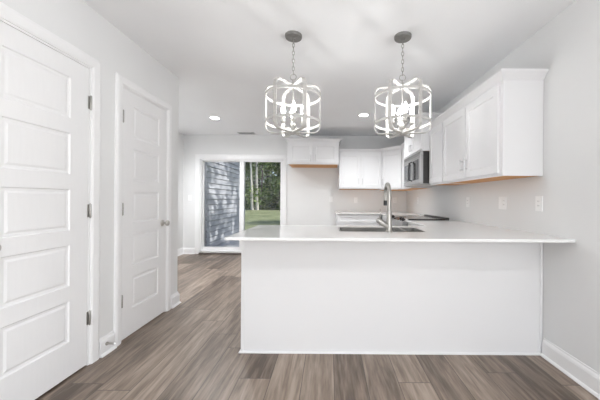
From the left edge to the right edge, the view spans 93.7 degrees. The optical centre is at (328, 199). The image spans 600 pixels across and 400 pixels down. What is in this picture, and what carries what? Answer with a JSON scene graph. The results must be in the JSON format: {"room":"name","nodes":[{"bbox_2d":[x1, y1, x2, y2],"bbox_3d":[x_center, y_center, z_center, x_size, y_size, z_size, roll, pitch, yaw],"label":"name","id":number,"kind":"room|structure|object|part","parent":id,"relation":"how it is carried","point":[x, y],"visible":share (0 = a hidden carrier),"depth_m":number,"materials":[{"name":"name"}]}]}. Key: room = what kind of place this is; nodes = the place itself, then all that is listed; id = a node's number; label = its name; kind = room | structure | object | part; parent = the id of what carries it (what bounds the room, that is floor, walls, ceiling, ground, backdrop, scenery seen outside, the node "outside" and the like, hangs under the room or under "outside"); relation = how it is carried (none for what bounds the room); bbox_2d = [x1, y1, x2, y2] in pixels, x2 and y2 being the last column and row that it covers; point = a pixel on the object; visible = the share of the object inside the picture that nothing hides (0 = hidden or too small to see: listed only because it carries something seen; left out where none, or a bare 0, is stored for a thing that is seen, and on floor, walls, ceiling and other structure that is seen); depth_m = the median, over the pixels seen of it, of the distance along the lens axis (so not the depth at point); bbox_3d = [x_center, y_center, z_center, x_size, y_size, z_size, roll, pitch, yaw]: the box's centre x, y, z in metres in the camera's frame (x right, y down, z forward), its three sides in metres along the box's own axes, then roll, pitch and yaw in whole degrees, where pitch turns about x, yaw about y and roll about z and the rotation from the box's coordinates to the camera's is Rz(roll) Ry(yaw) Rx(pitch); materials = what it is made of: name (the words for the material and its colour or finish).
{"room":"kitchen","nodes":[
{"label":"kitchen","id":0,"kind":"room"},
{"bbox_2d":[0,0,178,338],"bbox_3d":[-1.707,-0.094,-0.622,0.120,2.465,7.356,0,0,0],"label":"wall","id":1,"kind":"structure","parent":0,"point":[76,22],"depth_m":2.09,"materials":[{"name":"paint"}]},
{"bbox_2d":[0,21,91,399],"bbox_3d":[-1.630,0.118,1.600,0.103,2.018,0.660,0,0,0],"label":"door","id":2,"kind":"structure","parent":1,"relation":"in","point":[46,102],"depth_m":1.60,"materials":[{"name":"paint"}]},
{"bbox_2d":[0,2,100,365],"bbox_3d":[-1.699,0.078,1.593,0.139,2.120,0.824,0,0,0],"label":"trim","id":3,"kind":"structure","parent":1,"relation":"attached to","point":[8,15],"depth_m":1.93,"materials":[{"name":"paint"}]},
{"bbox_2d":[99,330,116,357],"bbox_3d":[-1.641,1.073,2.079,0.030,0.132,0.140,0,0,0],"label":"baseboard","id":4,"kind":"structure","parent":1,"relation":"attached to","point":[104,349],"depth_m":2.06,"materials":[{"name":"paint"}]},
{"bbox_2d":[113,73,171,345],"bbox_3d":[-1.699,0.083,2.529,0.139,2.111,0.758,0,0,0],"label":"trim","id":5,"kind":"structure","parent":1,"relation":"attached to","point":[121,82],"depth_m":2.20,"materials":[{"name":"paint"}]},
{"bbox_2d":[121,88,169,340],"bbox_3d":[-1.630,0.118,2.522,0.103,2.018,0.612,0,0,0],"label":"door","id":6,"kind":"structure","parent":1,"relation":"in","point":[144,222],"depth_m":2.48,"materials":[{"name":"paint"}]},
{"bbox_3d":[-1.614,0.234,2.766,0.068,0.062,0.062,0,0,0],"label":"knob","id":7,"kind":"part","parent":6,"relation":"part of","materials":[{"name":"silver metal"}]},
{"bbox_2d":[178,133,183,248],"bbox_3d":[-3.089,-0.104,0.750,0.140,2.465,10.100,0,0,0],"label":"wall","id":8,"kind":"structure","parent":0,"point":[180,136],"depth_m":5.69,"materials":[{"name":"paint"}]},
{"bbox_2d":[178,247,194,255],"bbox_3d":[-2.905,1.064,4.433,0.245,0.132,2.734,0,0,0],"label":"baseboard","id":9,"kind":"structure","parent":8,"relation":"attached to","point":[185,250],"depth_m":5.78,"materials":[{"name":"paint"}]},
{"bbox_2d":[204,216,204,245],"bbox_3d":[-3.814,-0.201,7.130,2.370,3.368,2.379,0,0,0],"label":"wall","id":10,"kind":"structure","parent":0,"point":[204,216],"depth_m":5.94,"materials":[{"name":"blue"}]},
{"bbox_2d":[205,162,239,246],"bbox_3d":[-2.603,-0.342,7.130,0.050,3.068,2.379,0,0,0],"label":"wall","id":11,"kind":"structure","parent":0,"point":[222,179],"depth_m":6.76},
{"bbox_2d":[183,135,406,247],"bbox_3d":[-0.706,-0.087,5.870,4.626,2.465,0.140,0,0,0],"label":"wall","id":12,"kind":"structure","parent":0,"point":[309,190],"depth_m":5.80,"materials":[{"name":"paint"}]},
{"bbox_2d":[199,159,282,254],"bbox_3d":[-1.812,0.151,5.843,1.731,1.971,0.175,0,0,0],"label":"door","id":13,"kind":"structure","parent":12,"relation":"in","point":[203,249],"depth_m":5.82,"materials":[{"name":"white plastic"}]},
{"bbox_3d":[-2.209,0.131,5.890,0.876,1.868,0.040,0,0,0],"label":"fixed sash","id":14,"kind":"part","parent":13,"relation":"part of","materials":[{"name":"clear glass"}]},
{"bbox_3d":[-1.419,0.136,5.840,0.885,1.868,0.040,0,0,0],"label":"sliding sash","id":15,"kind":"part","parent":13,"relation":"part of","materials":[{"name":"clear glass"}]},
{"bbox_2d":[195,154,286,253],"bbox_3d":[-1.824,0.105,5.788,1.889,2.064,0.024,0,0,0],"label":"trim","id":16,"kind":"structure","parent":12,"relation":"attached to","point":[198,157],"depth_m":5.78,"materials":[{"name":"paint"}]},
{"bbox_2d":[284,138,341,167],"bbox_3d":[-0.296,-0.890,5.481,1.060,0.475,0.634,0,0,0],"label":"upper cabinet","id":17,"kind":"object","parent":12,"relation":"attached to","point":[301,152],"visible":1,"depth_m":5.21,"materials":[{"name":"paint"}]},
{"bbox_3d":[-0.523,-0.857,5.207,0.446,0.363,0.020,0,0,0],"label":"cabinet door","id":18,"kind":"part","parent":17,"relation":"part of","materials":[{"name":"paint"}]},
{"bbox_3d":[-0.294,-1.097,5.483,1.060,0.060,0.630,0,0,0],"label":"crown moulding","id":19,"kind":"part","parent":17,"relation":"part of","materials":[{"name":"paint"}]},
{"bbox_3d":[-0.297,-0.659,5.517,0.928,0.010,0.562,0,0,0],"label":"panel","id":20,"kind":"part","parent":17,"relation":"part of","materials":[{"name":"brown wood"}]},
{"bbox_3d":[-0.069,-0.854,5.207,0.446,0.363,0.020,0,0,0],"label":"cabinet door","id":21,"kind":"part","parent":17,"relation":"part of","materials":[{"name":"paint"}]},
{"bbox_2d":[338,149,381,189],"bbox_3d":[0.597,-0.574,5.532,0.810,0.758,0.532,0,0,0],"label":"upper cabinet","id":22,"kind":"object","parent":12,"relation":"attached to","point":[358,169],"visible":1,"depth_m":5.31,"materials":[{"name":"paint"}]},
{"bbox_3d":[0.399,-0.546,5.309,0.390,0.656,0.020,0,0,0],"label":"cabinet door","id":23,"kind":"part","parent":22,"relation":"part of","materials":[{"name":"paint"}]},
{"bbox_3d":[0.594,-0.202,5.568,0.778,0.010,0.460,0,0,0],"label":"panel","id":24,"kind":"part","parent":22,"relation":"part of","materials":[{"name":"brown wood"}]},
{"bbox_3d":[0.600,-0.928,5.295,0.810,0.050,0.050,0,0,0],"label":"crown moulding","id":25,"kind":"part","parent":22,"relation":"part of","materials":[{"name":"paint"}]},
{"bbox_3d":[0.797,-0.543,5.309,0.394,0.656,0.020,0,0,0],"label":"cabinet door","id":26,"kind":"part","parent":22,"relation":"part of","materials":[{"name":"paint"}]},
{"bbox_2d":[35,254,598,399],"bbox_3d":[-0.728,1.175,0.750,4.960,0.060,10.380,0,0,0],"label":"floor","id":27,"kind":"structure","parent":0,"point":[190,350],"depth_m":1.88,"materials":[{"name":"brown wood"}]},
{"bbox_2d":[336,214,378,225],"bbox_3d":[0.535,0.714,5.461,0.780,0.879,0.674,0,0,0],"label":"base cabinet","id":28,"kind":"object","parent":27,"relation":"on","point":[341,219],"visible":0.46,"depth_m":5.16,"materials":[{"name":"paint"}]},
{"bbox_3d":[0.344,0.742,5.168,0.375,0.580,0.020,0,0,0],"label":"cabinet door","id":29,"kind":"part","parent":28,"relation":"part of","materials":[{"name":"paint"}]},
{"bbox_3d":[0.537,0.365,5.168,0.756,0.147,0.020,0,0,0],"label":"drawer","id":30,"kind":"part","parent":28,"relation":"part of","materials":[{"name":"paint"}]},
{"bbox_3d":[0.725,0.745,5.168,0.375,0.580,0.020,0,0,0],"label":"cabinet door","id":31,"kind":"part","parent":28,"relation":"part of","materials":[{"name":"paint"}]},
{"bbox_2d":[239,240,542,354],"bbox_3d":[0.464,0.714,2.398,2.268,0.879,0.632,0,0,0],"label":"base cabinet","id":32,"kind":"object","parent":27,"relation":"on","point":[298,297],"visible":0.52,"depth_m":2.10,"materials":[{"name":"paint"}]},
{"bbox_3d":[-0.648,0.699,2.111,0.018,0.865,0.042,0,0,0],"label":"corner trim","id":33,"kind":"part","parent":32,"relation":"part of","materials":[{"name":"paint"}]},
{"bbox_3d":[0.461,1.146,2.371,2.268,0.014,0.578,0,0,0],"label":"shoe moulding","id":34,"kind":"part","parent":32,"relation":"part of","materials":[{"name":"paint"}]},
{"bbox_2d":[225,220,575,242],"bbox_3d":[0.462,0.265,2.639,2.280,0.019,1.646,0,0,0],"label":"countertop","id":35,"kind":"structure","parent":32,"relation":"on","point":[435,230],"depth_m":2.04,"materials":[{"name":"white stone"}]},
{"bbox_2d":[338,227,424,231],"bbox_3d":[0.423,0.358,2.357,0.690,0.213,0.303,0,0,0],"label":"sink","id":36,"kind":"object","parent":35,"relation":"in","point":[373,229],"visible":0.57,"depth_m":2.49,"materials":[{"name":"silver metal"}]},
{"bbox_3d":[0.695,0.360,2.357,0.148,0.213,0.303,0,0,0],"label":"bowl","id":37,"kind":"part","parent":36,"relation":"part of","materials":[{"name":"silver metal"}]},
{"bbox_2d":[376,182,392,231],"bbox_3d":[0.431,0.059,2.259,0.133,0.392,0.214,0,0,0],"label":"kitchen faucet","id":38,"kind":"object","parent":35,"relation":"on","point":[387,189],"visible":0.99,"depth_m":2.17,"materials":[{"name":"silver metal"}]},
{"bbox_3d":[0.422,0.188,2.179,0.116,0.095,0.044,0,0,-6],"label":"handle","id":39,"kind":"part","parent":38,"relation":"part of","materials":[{"name":"silver metal"}]},
{"bbox_3d":[0.473,-0.018,2.267,0.031,0.237,0.195,0,0,2],"label":"spout","id":40,"kind":"part","parent":38,"relation":"part of","materials":[{"name":"silver metal"}]},
{"bbox_3d":[1.587,0.715,2.094,0.021,0.865,0.007,0,0,0],"label":"wall trim","id":41,"kind":"part","parent":32,"relation":"part of","materials":[{"name":"paint"}]},
{"bbox_2d":[392,214,448,225],"bbox_3d":[1.180,0.678,3.854,0.614,0.901,0.776,0,0,0],"label":"range","id":42,"kind":"object","parent":27,"relation":"on","point":[397,220],"visible":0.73,"depth_m":3.71,"materials":[{"name":"silver metal"}]},
{"bbox_3d":[0.945,0.305,3.854,0.075,0.122,0.772,0,0,0],"label":"control panel","id":43,"kind":"part","parent":42,"relation":"part of","materials":[{"name":"silver metal"}]},
{"bbox_2d":[394,215,444,219],"bbox_3d":[1.212,0.252,3.854,0.457,0.016,0.776,0,0,0],"label":"cooktop","id":44,"kind":"object","parent":42,"relation":"in","point":[407,217],"depth_m":3.75,"materials":[{"name":"black glass"}]},
{"bbox_3d":[1.465,0.245,3.854,0.050,0.032,0.776,0,0,0],"label":"trim","id":45,"kind":"part","parent":42,"relation":"part of","materials":[{"name":"black plastic"}]},
{"bbox_3d":[1.267,0.719,4.696,0.664,0.879,0.888,0,0,0],"label":"base cabinet","id":46,"kind":"object","parent":27,"relation":"on","visible":0},
{"bbox_2d":[335,212,423,215],"bbox_3d":[0.864,0.268,5.022,1.476,0.019,1.552,0,0,0],"label":"countertop","id":47,"kind":"structure","parent":46,"relation":"on","point":[382,213],"depth_m":5.14,"materials":[{"name":"white stone"}]},
{"bbox_2d":[83,0,574,135],"bbox_3d":[-0.710,-1.390,0.750,4.960,0.140,10.380,0,0,0],"label":"ceiling","id":48,"kind":"structure","parent":0,"point":[224,55],"depth_m":2.44,"materials":[{"name":"paint"}]},
{"bbox_2d":[209,116,220,119],"bbox_3d":[-1.861,-1.323,4.560,0.188,0.008,0.188,0,0,0],"label":"recessed light","id":49,"kind":"object","parent":48,"relation":"in","point":[210,117],"visible":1,"depth_m":4.54,"materials":[{"name":"white plastic"}]},
{"bbox_2d":[237,132,254,133],"bbox_3d":[-1.651,-1.323,5.600,0.340,0.008,0.150,0,0,0],"label":"ceiling vent","id":50,"kind":"object","parent":48,"relation":"in","point":[237,132],"visible":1,"depth_m":5.57,"materials":[{"name":"white metal"}]},
{"bbox_2d":[265,30,320,137],"bbox_3d":[-0.288,-0.916,2.250,0.441,0.801,0.438,0,0,0],"label":"cage chandelier","id":51,"kind":"object","parent":48,"relation":"hanging from","point":[293,36],"visible":1,"depth_m":2.22,"materials":[{"name":"grey metal"}]},
{"bbox_3d":[-0.365,-0.724,2.234,0.035,0.086,0.035,0,0,0],"label":"bulb","id":52,"kind":"part","parent":51,"relation":"part of","materials":[{"name":"white glass"}]},
{"bbox_3d":[-0.289,-0.741,2.250,0.052,0.450,0.052,0,0,0],"label":"stem","id":53,"kind":"part","parent":51,"relation":"part of","materials":[{"name":"metal"}]},
{"bbox_3d":[-0.286,-1.143,2.250,0.017,0.295,0.017,0,0,45],"label":"chain","id":54,"kind":"part","parent":51,"relation":"part of","materials":[{"name":"metal"}]},
{"bbox_3d":[-0.273,-0.723,2.174,0.035,0.086,0.035,0,0,0],"label":"bulb","id":55,"kind":"part","parent":51,"relation":"part of","materials":[{"name":"white glass"}]},
{"bbox_2d":[358,113,369,116],"bbox_3d":[0.539,-1.306,4.350,0.188,0.008,0.188,0,0,0],"label":"recessed light","id":56,"kind":"object","parent":48,"relation":"in","point":[360,114],"visible":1,"depth_m":4.33,"materials":[{"name":"white plastic"}]},
{"bbox_2d":[374,31,431,137],"bbox_3d":[0.590,-0.910,2.250,0.441,0.801,0.438,0,0,8],"label":"cage chandelier","id":57,"kind":"object","parent":48,"relation":"hanging from","point":[402,37],"visible":1,"depth_m":2.22,"materials":[{"name":"grey metal"}]},
{"bbox_3d":[0.589,-0.735,2.250,0.052,0.450,0.052,0,0,9],"label":"stem","id":58,"kind":"part","parent":57,"relation":"part of","materials":[{"name":"metal"}]},
{"bbox_3d":[0.592,-1.137,2.250,0.017,0.295,0.017,0,0,-37],"label":"chain","id":59,"kind":"part","parent":57,"relation":"part of","materials":[{"name":"metal"}]},
{"bbox_3d":[0.594,-0.717,2.172,0.035,0.086,0.035,0,0,8],"label":"bulb","id":60,"kind":"part","parent":57,"relation":"part of","materials":[{"name":"white glass"}]},
{"bbox_2d":[406,0,599,372],"bbox_3d":[1.677,-0.071,0.760,0.140,2.465,10.360,0,0,0],"label":"wall","id":61,"kind":"structure","parent":0,"point":[568,45],"depth_m":1.92,"materials":[{"name":"paint"}]},
{"bbox_2d":[377,145,418,190],"bbox_3d":[1.287,-0.567,5.362,0.641,0.783,0.872,0,0,0],"label":"upper cabinet","id":62,"kind":"object","parent":61,"relation":"attached to","point":[391,156],"visible":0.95,"depth_m":5.12,"materials":[{"name":"paint"}]},
{"bbox_3d":[1.139,-0.929,5.123,0.050,0.060,0.471,0,0,-40],"label":"crown moulding","id":63,"kind":"part","parent":62,"relation":"part of","materials":[{"name":"paint"}]},
{"bbox_3d":[1.148,-0.535,5.133,0.020,0.668,0.427,0,0,-40],"label":"cabinet door","id":64,"kind":"part","parent":62,"relation":"part of","materials":[{"name":"paint"}]},
{"bbox_3d":[1.314,-0.177,5.388,0.563,0.004,0.800,0,0,0],"label":"panel","id":65,"kind":"part","parent":62,"relation":"part of","materials":[{"name":"brown wood"}]},
{"bbox_2d":[400,143,430,188],"bbox_3d":[1.432,-0.567,4.689,0.352,0.780,0.531,0,0,0],"label":"upper cabinet","id":66,"kind":"object","parent":61,"relation":"attached to","point":[402,144],"visible":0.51,"depth_m":4.86,"materials":[{"name":"paint"}]},
{"bbox_3d":[1.295,-0.534,4.686,0.020,0.668,0.499,0,0,0],"label":"cabinet door","id":67,"kind":"part","parent":66,"relation":"part of","materials":[{"name":"paint"}]},
{"bbox_2d":[403,113,441,158],"bbox_3d":[1.381,-0.863,4.012,0.459,0.475,0.916,0,0,0],"label":"upper cabinet","id":68,"kind":"object","parent":61,"relation":"attached to","point":[419,142],"visible":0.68,"depth_m":3.73,"materials":[{"name":"paint"}]},
{"bbox_3d":[1.194,-0.830,4.212,0.020,0.363,0.392,0,0,0],"label":"cabinet door","id":69,"kind":"part","parent":68,"relation":"part of","materials":[{"name":"paint"}]},
{"bbox_3d":[1.194,-0.830,3.812,0.020,0.363,0.392,0,0,0],"label":"cabinet door","id":70,"kind":"part","parent":68,"relation":"part of","materials":[{"name":"paint"}]},
{"bbox_2d":[404,151,435,186],"bbox_3d":[1.364,-0.408,4.013,0.481,0.428,0.803,0,0,0],"label":"microwave","id":71,"kind":"object","parent":68,"relation":"attached to","point":[416,166],"visible":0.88,"depth_m":3.77,"materials":[{"name":"silver metal"}]},
{"bbox_3d":[1.198,-0.387,4.190,0.035,0.358,0.450,0,0,0],"label":"door","id":72,"kind":"part","parent":71,"relation":"part of","materials":[{"name":"silver metal"}]},
{"bbox_3d":[1.155,-0.394,3.985,0.062,0.290,0.022,0,0,0],"label":"handle","id":73,"kind":"part","parent":71,"relation":"part of","materials":[{"name":"black plastic"}]},
{"bbox_3d":[1.384,-1.070,4.012,0.455,0.060,0.916,0,0,0],"label":"crown moulding","id":74,"kind":"part","parent":68,"relation":"part of","materials":[{"name":"paint"}]},
{"bbox_2d":[428,115,462,185],"bbox_3d":[1.432,-0.567,3.385,0.352,0.780,0.430,0,0,0],"label":"upper cabinet","id":75,"kind":"object","parent":61,"relation":"attached to","point":[436,133],"visible":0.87,"depth_m":3.37,"materials":[{"name":"paint"}]},
{"bbox_3d":[1.284,-0.928,3.385,0.050,0.060,0.430,0,0,0],"label":"crown moulding","id":76,"kind":"part","parent":75,"relation":"part of","materials":[{"name":"paint"}]},
{"bbox_3d":[1.295,-0.534,3.384,0.020,0.668,0.408,0,0,0],"label":"cabinet door","id":77,"kind":"part","parent":75,"relation":"part of","materials":[{"name":"paint"}]},
{"bbox_2d":[466,197,469,206],"bbox_3d":[1.601,0.033,3.228,0.009,0.116,0.072,0,0,0],"label":"wall outlet","id":78,"kind":"object","parent":61,"relation":"attached to","point":[467,198],"visible":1,"depth_m":3.22,"materials":[{"name":"white plastic"}]},
{"bbox_2d":[440,68,548,183],"bbox_3d":[1.430,-0.567,2.609,0.356,0.780,1.118,0,0,0],"label":"upper cabinet","id":79,"kind":"object","parent":61,"relation":"attached to","point":[494,132],"visible":1,"depth_m":2.15,"materials":[{"name":"paint"}]},
{"bbox_3d":[1.295,-0.534,2.903,0.020,0.668,0.510,0,0,0],"label":"cabinet door","id":80,"kind":"part","parent":79,"relation":"part of","materials":[{"name":"paint"}]},
{"bbox_3d":[1.295,-0.534,2.388,0.020,0.668,0.496,0,0,0],"label":"cabinet door","id":81,"kind":"part","parent":79,"relation":"part of","materials":[{"name":"paint"}]},
{"bbox_3d":[1.435,-0.927,2.609,0.352,0.060,1.118,0,0,0],"label":"crown moulding","id":82,"kind":"part","parent":79,"relation":"part of","materials":[{"name":"paint"}]},
{"bbox_3d":[1.463,-0.184,2.634,0.284,0.010,1.036,0,0,0],"label":"panel","id":83,"kind":"part","parent":79,"relation":"part of","materials":[{"name":"brown wood"}]},
{"bbox_2d":[499,197,506,208],"bbox_3d":[1.601,0.033,2.585,0.010,0.116,0.116,0,0,0],"label":"light switch","id":84,"kind":"object","parent":61,"relation":"attached to","point":[502,200],"visible":1,"depth_m":2.57,"materials":[{"name":"white plastic"}]},
{"bbox_2d":[535,196,542,210],"bbox_3d":[1.601,0.033,2.136,0.009,0.116,0.072,0,0,0],"label":"wall outlet","id":85,"kind":"object","parent":61,"relation":"attached to","point":[538,199],"visible":1,"depth_m":2.13,"materials":[{"name":"white plastic"}]},
{"bbox_2d":[540,338,599,399],"bbox_3d":[1.583,1.095,-1.110,0.030,0.132,6.380,0,0,0],"label":"baseboard","id":86,"kind":"structure","parent":61,"relation":"attached to","point":[582,374],"depth_m":1.82,"materials":[{"name":"paint"}]},
{"bbox_3d":[-2.393,-0.099,2.996,1.252,2.465,0.120,0,0,0],"label":"wall","id":87,"kind":"structure","parent":0,"visible":0},
{"bbox_2d":[171,291,180,308],"bbox_3d":[-2.326,1.068,3.002,1.402,0.132,0.169,0,0,0],"label":"baseboard","id":88,"kind":"structure","parent":87,"relation":"attached to","point":[175,298],"depth_m":2.99,"materials":[{"name":"paint"}]},
{"label":"outside","id":89,"kind":"structure","parent":0,"visible":0},
{"bbox_2d":[245,207,279,229],"bbox_3d":[-5.010,1.396,35.940,110.000,0.195,60.000,0,0,0],"label":"lawn","id":90,"kind":"structure","parent":89,"point":[253,218],"depth_m":22.05,"materials":[{"name":"green plant"}]},
{"bbox_2d":[245,168,250,207],"bbox_3d":[-12.914,-3.582,36.645,4.829,12.708,5.499,0,0,19],"label":"tree","id":91,"kind":"object","parent":90,"relation":"on","point":[245,168],"visible":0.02,"depth_m":37.05,"materials":[{"name":"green plant"}]},
{"bbox_2d":[250,162,253,209],"bbox_3d":[-9.552,-6.667,34.993,5.877,16.271,5.388,0,0,0],"label":"tree","id":92,"kind":"object","parent":90,"relation":"on","point":[251,184],"visible":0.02,"depth_m":35.00,"materials":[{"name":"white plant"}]},
{"bbox_2d":[255,162,258,209],"bbox_3d":[-9.168,-6.894,35.627,5.020,16.737,5.834,0,0,0],"label":"tree","id":93,"kind":"object","parent":90,"relation":"on","point":[256,180],"visible":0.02,"depth_m":35.53,"materials":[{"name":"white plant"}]},
{"bbox_2d":[245,162,276,207],"bbox_3d":[-11.925,-6.544,43.211,7.939,19.577,6.601,0,0,0],"label":"tree","id":94,"kind":"object","parent":90,"relation":"on","point":[247,164],"visible":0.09,"depth_m":42.13,"materials":[{"name":"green plant"}]},
{"bbox_2d":[245,162,280,209],"bbox_3d":[-8.891,-3.442,36.969,6.249,12.650,5.036,0,0,-40],"label":"tree","id":95,"kind":"object","parent":90,"relation":"on","point":[263,199],"visible":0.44,"depth_m":37.03,"materials":[{"name":"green plant"}]},
{"bbox_2d":[258,162,280,206],"bbox_3d":[-10.376,-6.052,50.332,9.443,18.710,8.676,0,0,0],"label":"tree","id":96,"kind":"object","parent":90,"relation":"on","point":[267,176],"visible":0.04,"depth_m":49.95,"materials":[{"name":"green plant"}]},
{"bbox_2d":[266,162,280,208],"bbox_3d":[-6.606,-6.428,42.667,6.958,19.512,7.820,0,0,0],"label":"tree","id":97,"kind":"object","parent":90,"relation":"on","point":[278,175],"visible":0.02,"depth_m":41.43,"materials":[{"name":"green plant"}]},
{"bbox_2d":[271,162,280,209],"bbox_3d":[-5.387,-3.874,38.051,5.249,13.798,5.836,0,0,-17],"label":"tree","id":98,"kind":"object","parent":90,"relation":"on","point":[277,181],"visible":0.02,"depth_m":36.49,"materials":[{"name":"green plant"}]},
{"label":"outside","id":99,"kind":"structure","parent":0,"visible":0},
{"bbox_2d":[223,240,238,246],"bbox_3d":[-1.509,1.339,7.120,2.200,0.360,2.359,0,0,0],"label":"patio","id":100,"kind":"structure","parent":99,"point":[235,243],"depth_m":7.14,"materials":[{"name":"concrete"}]}
]}

